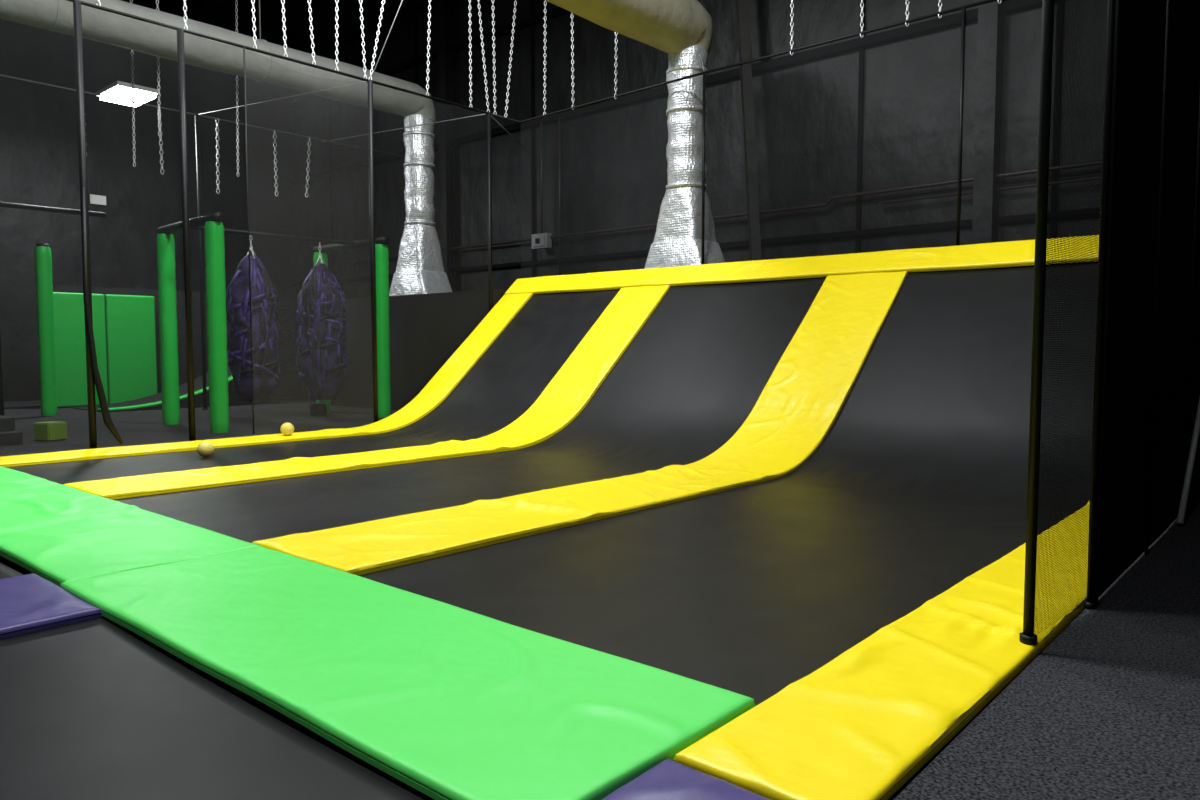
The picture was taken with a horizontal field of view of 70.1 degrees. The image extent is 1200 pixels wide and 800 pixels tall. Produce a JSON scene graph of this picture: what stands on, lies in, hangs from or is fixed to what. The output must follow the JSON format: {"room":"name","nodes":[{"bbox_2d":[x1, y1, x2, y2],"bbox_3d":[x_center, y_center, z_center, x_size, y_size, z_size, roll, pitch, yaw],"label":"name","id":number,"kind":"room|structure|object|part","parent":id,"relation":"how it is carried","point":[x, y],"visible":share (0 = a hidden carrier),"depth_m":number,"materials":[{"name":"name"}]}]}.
{"room":"indoor trampoline park","nodes":[
{"label":"indoor trampoline park","id":0,"kind":"room"},
{"bbox_2d":[0,19,295,401],"bbox_3d":[-14.224,-4.367,18.677,0.300,9.500,16.800,3,5,41],"label":"wall","id":1,"kind":"structure","parent":0,"point":[39,156],"depth_m":21.08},
{"bbox_2d":[88,94,106,210],"bbox_3d":[-8.947,-4.391,15.193,0.058,2.060,0.300,3,5,41],"label":"electrical box","id":2,"kind":"object","parent":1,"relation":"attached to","point":[96,199],"visible":0.98,"depth_m":15.21,"materials":[{"name":"white metal"}]},
{"bbox_3d":[-8.933,-3.562,15.232,0.020,0.160,0.260,3,5,41],"label":"panel","id":3,"kind":"part","parent":2,"relation":"part of","materials":[{"name":"white"}]},
{"bbox_2d":[0,400,396,456],"bbox_3d":[-8.751,0.307,15.970,11.840,0.104,7.470,3,5,41],"label":"floor","id":4,"kind":"structure","parent":0,"point":[142,427],"depth_m":14.11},
{"bbox_2d":[0,415,22,445],"bbox_3d":[-7.904,0.399,10.989,0.900,0.324,0.600,3,5,41],"label":"step","id":5,"kind":"structure","parent":4,"relation":"on","point":[8,435],"depth_m":10.90,"materials":[{"name":"black fabric"}]},
{"bbox_2d":[34,243,57,415],"bbox_3d":[-9.930,-1.248,15.343,0.255,3.074,0.255,3,5,41],"label":"post","id":6,"kind":"object","parent":4,"relation":"on","point":[42,252],"visible":1,"depth_m":15.26,"materials":[{"name":"green plastic"}]},
{"bbox_2d":[33,421,66,440],"bbox_3d":[-7.331,0.415,11.419,0.280,0.240,0.280,1,4,18],"label":"foam block","id":7,"kind":"object","parent":4,"relation":"on","point":[49,430],"visible":1,"depth_m":11.31,"materials":[{"name":"green"}]},
{"bbox_2d":[71,365,271,411],"bbox_3d":[-8.973,-0.409,18.055,1.750,1.064,3.400,3,5,41],"label":"ramp","id":8,"kind":"object","parent":4,"relation":"on","point":[153,402],"visible":0.44,"depth_m":17.77,"materials":[{"name":"green plastic"}]},
{"bbox_2d":[38,285,308,407],"bbox_3d":[-8.821,-1.241,19.931,0.350,2.494,7.300,3,5,41],"label":"wall padding","id":9,"kind":"object","parent":4,"relation":"on","point":[126,332],"visible":0.43,"depth_m":18.24,"materials":[{"name":"green plastic"}]},
{"bbox_3d":[-10.718,-1.030,17.614,0.150,2.330,1.000,3,5,41],"label":"pad panel","id":10,"kind":"part","parent":9,"relation":"part of","materials":[{"name":"green plastic"}]},
{"bbox_3d":[-10.054,-1.077,18.373,0.150,2.330,0.980,3,5,41],"label":"pad panel","id":11,"kind":"part","parent":9,"relation":"part of","materials":[{"name":"green plastic"}]},
{"bbox_2d":[0,74,404,415],"bbox_3d":[-9.261,-2.571,15.115,0.112,5.748,14.800,3,5,41],"label":"metal frame","id":12,"kind":"object","parent":4,"relation":"on","point":[2,204],"visible":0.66,"depth_m":16.62,"materials":[{"name":"black metal"}]},
{"bbox_2d":[157,212,390,432],"bbox_3d":[-5.408,-1.225,14.324,2.244,3.154,3.752,2,4,32],"label":"rack","id":13,"kind":"object","parent":4,"relation":"on","point":[214,230],"visible":0.7,"depth_m":13.53,"materials":[{"name":"green plastic"}]},
{"bbox_2d":[226,235,279,401],"bbox_3d":[-5.670,-1.325,13.981,0.809,2.708,0.810,3,5,41],"label":"bag","id":14,"kind":"object","parent":13,"relation":"hanging from","point":[264,296],"visible":0.99,"depth_m":13.73,"materials":[{"name":"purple fabric"}]},
{"bbox_3d":[-5.670,-2.480,13.910,0.167,0.394,0.167,0,4,-4],"label":"chain","id":15,"kind":"part","parent":14,"relation":"part of","materials":[{"name":"silver metal"}]},
{"bbox_2d":[296,242,346,399],"bbox_3d":[-4.854,-1.375,14.914,0.831,2.733,0.834,3,5,41],"label":"bag","id":16,"kind":"object","parent":13,"relation":"hanging from","point":[321,311],"visible":1,"depth_m":14.65,"materials":[{"name":"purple fabric"}]},
{"bbox_3d":[-4.855,-2.520,14.844,0.167,0.439,0.167,0,4,-4],"label":"chain","id":17,"kind":"part","parent":16,"relation":"part of","materials":[{"name":"silver metal"}]},
{"bbox_2d":[66,0,492,448],"bbox_3d":[-5.785,-2.013,10.259,0.184,5.242,12.013,3,5,41],"label":"metal frame","id":18,"kind":"object","parent":4,"relation":"on","point":[93,375],"visible":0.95,"depth_m":10.84,"materials":[{"name":"black metal"}]},
{"bbox_3d":[-5.810,-4.608,10.112,0.044,0.044,12.000,3,5,41],"label":"rail","id":19,"kind":"part","parent":18,"relation":"part of","materials":[{"name":"black metal"}]},
{"bbox_2d":[310,403,326,415],"bbox_3d":[-5.094,0.170,15.498,0.280,0.224,0.280,-1,4,-16],"label":"foam block","id":20,"kind":"object","parent":4,"relation":"on","point":[316,409],"visible":1,"depth_m":15.37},
{"bbox_2d":[121,0,451,55],"bbox_3d":[-4.036,-8.646,9.308,27.600,0.200,17.100,3,5,41],"label":"ceiling","id":21,"kind":"structure","parent":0,"point":[297,23],"depth_m":20.58,"materials":[{"name":"black metal"}]},
{"bbox_2d":[166,0,433,52],"bbox_3d":[-2.886,-8.413,10.644,26.800,0.370,11.180,3,5,41],"label":"roof beams","id":22,"kind":"structure","parent":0,"point":[350,25],"depth_m":20.12,"materials":[{"name":"black metal"}]},
{"bbox_2d":[97,2,157,106],"bbox_3d":[-9.447,-7.521,17.033,1.100,3.000,0.760,3,5,41],"label":"light","id":23,"kind":"object","parent":22,"relation":"hanging from","point":[118,89],"visible":0.72,"depth_m":16.89,"materials":[{"name":"white plastic"}]},
{"bbox_2d":[100,86,155,106],"bbox_3d":[-9.447,-6.063,17.123,1.000,0.078,0.680,3,5,41],"label":"diffuser","id":24,"kind":"object","parent":23,"relation":"attached to","point":[141,94],"depth_m":16.93,"materials":[{"name":"white plastic"}]},
{"bbox_2d":[85,0,310,197],"bbox_3d":[-7.704,-6.240,15.002,2.588,4.539,7.078,3,5,41],"label":"chains","id":25,"kind":"object","parent":22,"relation":"hanging from","point":[158,66],"visible":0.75,"depth_m":15.78,"materials":[{"name":"silver metal"}]},
{"bbox_2d":[0,0,451,295],"bbox_3d":[-7.751,-5.268,12.598,1.274,6.950,13.250,3,5,41],"label":"air duct","id":26,"kind":"object","parent":22,"relation":"hanging from","point":[420,268],"visible":0.96,"depth_m":15.05,"materials":[{"name":"silver metal"}]},
{"bbox_2d":[197,0,703,154],"bbox_3d":[-2.416,-6.721,15.323,9.707,3.593,5.313,3,5,41],"label":"cables","id":27,"kind":"object","parent":22,"relation":"hanging from","point":[402,0],"visible":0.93,"depth_m":15.09,"materials":[{"name":"silver metal"}]},
{"bbox_2d":[96,0,1001,117],"bbox_3d":[-0.518,-6.355,9.364,9.209,3.600,7.429,3,5,41],"label":"chains","id":28,"kind":"object","parent":22,"relation":"hanging from","point":[309,3],"visible":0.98,"depth_m":13.55,"materials":[{"name":"silver metal"}]},
{"bbox_2d":[545,0,725,268],"bbox_3d":[-2.828,-5.076,8.525,1.227,6.830,13.578,3,5,41],"label":"air duct","id":29,"kind":"object","parent":22,"relation":"hanging from","point":[682,29],"visible":0.94,"depth_m":13.08,"materials":[{"name":"silver metal"}]},
{"bbox_2d":[0,396,1084,799],"bbox_3d":[-4.036,0.836,9.895,27.000,0.200,16.500,3,5,41],"label":"floor","id":30,"kind":"structure","parent":0,"point":[303,399],"depth_m":3.18,"materials":[{"name":"grey carpet"}]},
{"bbox_2d":[0,563,22,578],"bbox_3d":[-5.307,0.990,4.307,3.170,0.018,3.410,3,5,41],"label":"bed","id":31,"kind":"object","parent":30,"relation":"on","point":[5,571],"visible":0.45,"depth_m":4.75,"materials":[{"name":"black fabric"}]},
{"bbox_2d":[0,573,101,639],"bbox_3d":[-3.772,1.032,2.966,0.959,0.059,3.420,3,5,41],"label":"pad","id":32,"kind":"object","parent":30,"relation":"on","point":[29,603],"visible":1,"depth_m":3.93,"materials":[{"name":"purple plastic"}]},
{"bbox_2d":[0,484,260,586],"bbox_3d":[-3.704,0.836,5.915,3.504,0.088,1.057,3,5,41],"label":"pad","id":33,"kind":"object","parent":30,"relation":"on","point":[61,533],"visible":0.97,"depth_m":5.37,"materials":[{"name":"green plastic"}]},
{"bbox_2d":[0,618,422,799],"bbox_3d":[-2.357,1.149,1.739,2.860,0.018,3.410,3,5,41],"label":"bed","id":34,"kind":"object","parent":30,"relation":"on","point":[89,710],"visible":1,"depth_m":2.75,"materials":[{"name":"fabric"}]},
{"bbox_2d":[6,290,619,484],"bbox_3d":[-2.933,-0.490,11.011,2.010,2.148,7.752,3,5,41],"label":"bed","id":35,"kind":"object","parent":30,"relation":"on","point":[517,367],"visible":0.82,"depth_m":12.38,"materials":[{"name":"black fabric"}]},
{"bbox_2d":[0,466,60,489],"bbox_3d":[-6.330,0.698,8.180,3.407,0.082,1.087,3,5,41],"label":"pad","id":36,"kind":"object","parent":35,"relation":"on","point":[9,478],"visible":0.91,"depth_m":7.61,"materials":[{"name":"green plastic"}]},
{"bbox_2d":[197,441,213,456],"bbox_3d":[-4.488,0.561,9.741,0.178,0.180,0.178,3,5,41],"label":"dodgeball","id":37,"kind":"object","parent":35,"relation":"on","point":[204,449],"visible":1,"depth_m":9.68,"materials":[{"name":"yellow rubber"}]},
{"bbox_2d":[0,293,532,466],"bbox_3d":[-3.930,-0.571,11.882,0.689,2.158,7.727,3,5,41],"label":"pad","id":38,"kind":"object","parent":35,"relation":"on","point":[470,351],"visible":0.97,"depth_m":12.86,"materials":[{"name":"yellow plastic"}]},
{"bbox_2d":[280,423,293,435],"bbox_3d":[-4.222,0.392,11.559,0.174,0.176,0.174,3,5,41],"label":"dodgeball","id":39,"kind":"object","parent":38,"relation":"on","point":[286,429],"visible":1,"depth_m":11.50,"materials":[{"name":"yellow rubber"}]},
{"bbox_2d":[63,285,669,499],"bbox_3d":[-1.842,-0.458,10.064,0.926,2.156,7.725,3,5,41],"label":"pad","id":40,"kind":"object","parent":35,"relation":"on","point":[579,378],"visible":0.99,"depth_m":10.85,"materials":[{"name":"yellow plastic"}]},
{"bbox_2d":[60,547,754,799],"bbox_3d":[-1.107,0.989,3.638,3.414,0.063,1.084,3,5,41],"label":"pad","id":41,"kind":"object","parent":30,"relation":"on","point":[449,702],"visible":0.99,"depth_m":3.09,"materials":[{"name":"green plastic"}]},
{"bbox_2d":[310,289,506,410],"bbox_3d":[-3.179,-0.938,17.911,6.030,2.330,2.850,3,5,41],"label":"wall","id":42,"kind":"structure","parent":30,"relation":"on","point":[426,330],"depth_m":16.42,"materials":[{"name":"black wood"}]},
{"bbox_2d":[113,278,825,542],"bbox_3d":[-0.556,-0.361,8.942,2.540,2.148,7.754,3,5,41],"label":"bed","id":43,"kind":"object","parent":30,"relation":"on","point":[701,362],"visible":0.94,"depth_m":9.95,"materials":[{"name":"black fabric"}]},
{"bbox_2d":[252,271,907,575],"bbox_3d":[0.776,-0.317,7.786,1.046,2.158,7.724,3,5,41],"label":"pad","id":44,"kind":"object","parent":43,"relation":"on","point":[808,388],"visible":0.98,"depth_m":7.98,"materials":[{"name":"yellow plastic"}]},
{"bbox_2d":[602,759,770,799],"bbox_3d":[-0.897,1.161,0.835,0.573,0.066,3.980,3,5,41],"label":"pad","id":45,"kind":"object","parent":30,"relation":"on","point":[669,779],"visible":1,"depth_m":2.32,"materials":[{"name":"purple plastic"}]},
{"bbox_2d":[359,263,1097,705],"bbox_3d":[2.126,-0.217,6.605,2.600,2.147,7.751,3,5,41],"label":"bed","id":46,"kind":"object","parent":30,"relation":"on","point":[917,485],"visible":0.89,"depth_m":5.76,"materials":[{"name":"black fabric"}]},
{"bbox_2d":[674,503,1089,799],"bbox_3d":[3.137,-0.166,5.386,0.570,2.153,8.244,3,5,41],"label":"pad","id":47,"kind":"object","parent":46,"relation":"on","point":[859,726],"visible":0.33,"depth_m":2.91,"materials":[{"name":"yellow plastic"}]},
{"bbox_2d":[533,261,1097,294],"bbox_3d":[1.232,-0.514,10.573,10.240,2.390,3.669,3,5,41],"label":"base","id":48,"kind":"object","parent":30,"relation":"on","point":[1094,261],"visible":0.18,"depth_m":11.42,"materials":[{"name":"black metal"}]},
{"bbox_2d":[505,235,1098,293],"bbox_3d":[2.294,-1.779,11.709,10.223,0.324,0.357,3,5,41],"label":"pad","id":49,"kind":"object","parent":48,"relation":"on","point":[1009,253],"visible":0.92,"depth_m":11.23,"materials":[{"name":"yellow plastic"}]},
{"bbox_2d":[894,496,1199,799],"bbox_3d":[3.516,1.183,1.753,4.865,0.112,14.110,3,5,41],"label":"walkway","id":50,"kind":"object","parent":30,"relation":"on","point":[1109,709],"visible":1,"depth_m":2.92,"materials":[{"name":"grey carpet"}]},
{"bbox_2d":[1019,0,1199,644],"bbox_3d":[3.838,-1.732,5.630,0.112,5.228,6.323,3,5,42],"label":"safety net","id":51,"kind":"object","parent":50,"relation":"on","point":[1145,378],"visible":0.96,"depth_m":4.30,"materials":[{"name":"black fabric"}]},
{"bbox_3d":[2.027,-1.605,3.600,0.813,5.150,0.019,-4,5,-45],"label":"net panel","id":52,"kind":"part","parent":51,"relation":"part of","materials":[{"name":"black fabric"}]},
{"bbox_2d":[1093,0,1199,598],"bbox_3d":[4.117,-1.736,5.947,0.024,5.180,5.480,3,5,41],"label":"curtain","id":53,"kind":"object","parent":51,"relation":"hanging from","point":[1147,388],"depth_m":4.85,"materials":[{"name":"black fabric"}]},
{"bbox_2d":[1176,397,1199,524],"bbox_3d":[4.930,-0.501,6.881,0.040,2.590,2.946,3,5,41],"label":"rail","id":54,"kind":"object","parent":50,"relation":"on","point":[1191,458],"visible":1,"depth_m":6.11,"materials":[{"name":"grey metal"}]},
{"bbox_3d":[4.845,-0.592,11.358,14.650,2.450,2.190,3,5,41],"label":"deck","id":55,"kind":"object","parent":30,"relation":"on","visible":0},
{"bbox_2d":[491,0,997,264],"bbox_3d":[2.250,-3.303,11.612,10.325,2.930,0.734,3,5,41],"label":"safety net","id":56,"kind":"object","parent":55,"relation":"on","point":[963,8],"visible":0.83,"depth_m":11.32,"materials":[{"name":"black fabric"}]},
{"bbox_3d":[2.232,-4.721,11.531,10.290,0.090,0.720,3,5,41],"label":"rail","id":57,"kind":"part","parent":56,"relation":"part of","materials":[{"name":"black metal"}]},
{"bbox_2d":[736,0,761,260],"bbox_3d":[2.429,-5.379,14.230,0.216,6.748,0.775,-3,5,-39],"label":"brace","id":58,"kind":"object","parent":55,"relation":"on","point":[742,5],"visible":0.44,"depth_m":14.15,"materials":[{"name":"black metal"}]},
{"bbox_2d":[292,0,1107,298],"bbox_3d":[1.410,-4.200,15.991,27.200,9.500,0.300,3,5,41],"label":"wall","id":59,"kind":"structure","parent":0,"point":[613,161],"depth_m":15.25,"materials":[{"name":"black paint"}]},
{"bbox_2d":[290,0,1099,291],"bbox_3d":[1.285,-5.505,15.614,26.800,6.750,0.290,3,5,41],"label":"framing","id":60,"kind":"object","parent":59,"relation":"attached to","point":[989,16],"visible":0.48,"depth_m":14.14,"materials":[{"name":"black metal"}]},
{"bbox_2d":[348,118,1100,274],"bbox_3d":[2.224,-3.832,14.891,23.500,3.500,0.060,3,5,41],"label":"conduit","id":61,"kind":"object","parent":60,"relation":"attached to","point":[1031,171],"visible":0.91,"depth_m":13.55,"materials":[{"name":"black metal"}]},
{"bbox_2d":[532,123,551,249],"bbox_3d":[-1.230,-4.451,17.782,0.450,2.580,0.175,3,5,41],"label":"electrical box","id":62,"kind":"object","parent":61,"relation":"attached to","point":[542,240],"visible":1,"depth_m":17.77,"materials":[{"name":"grey metal"}]}
]}

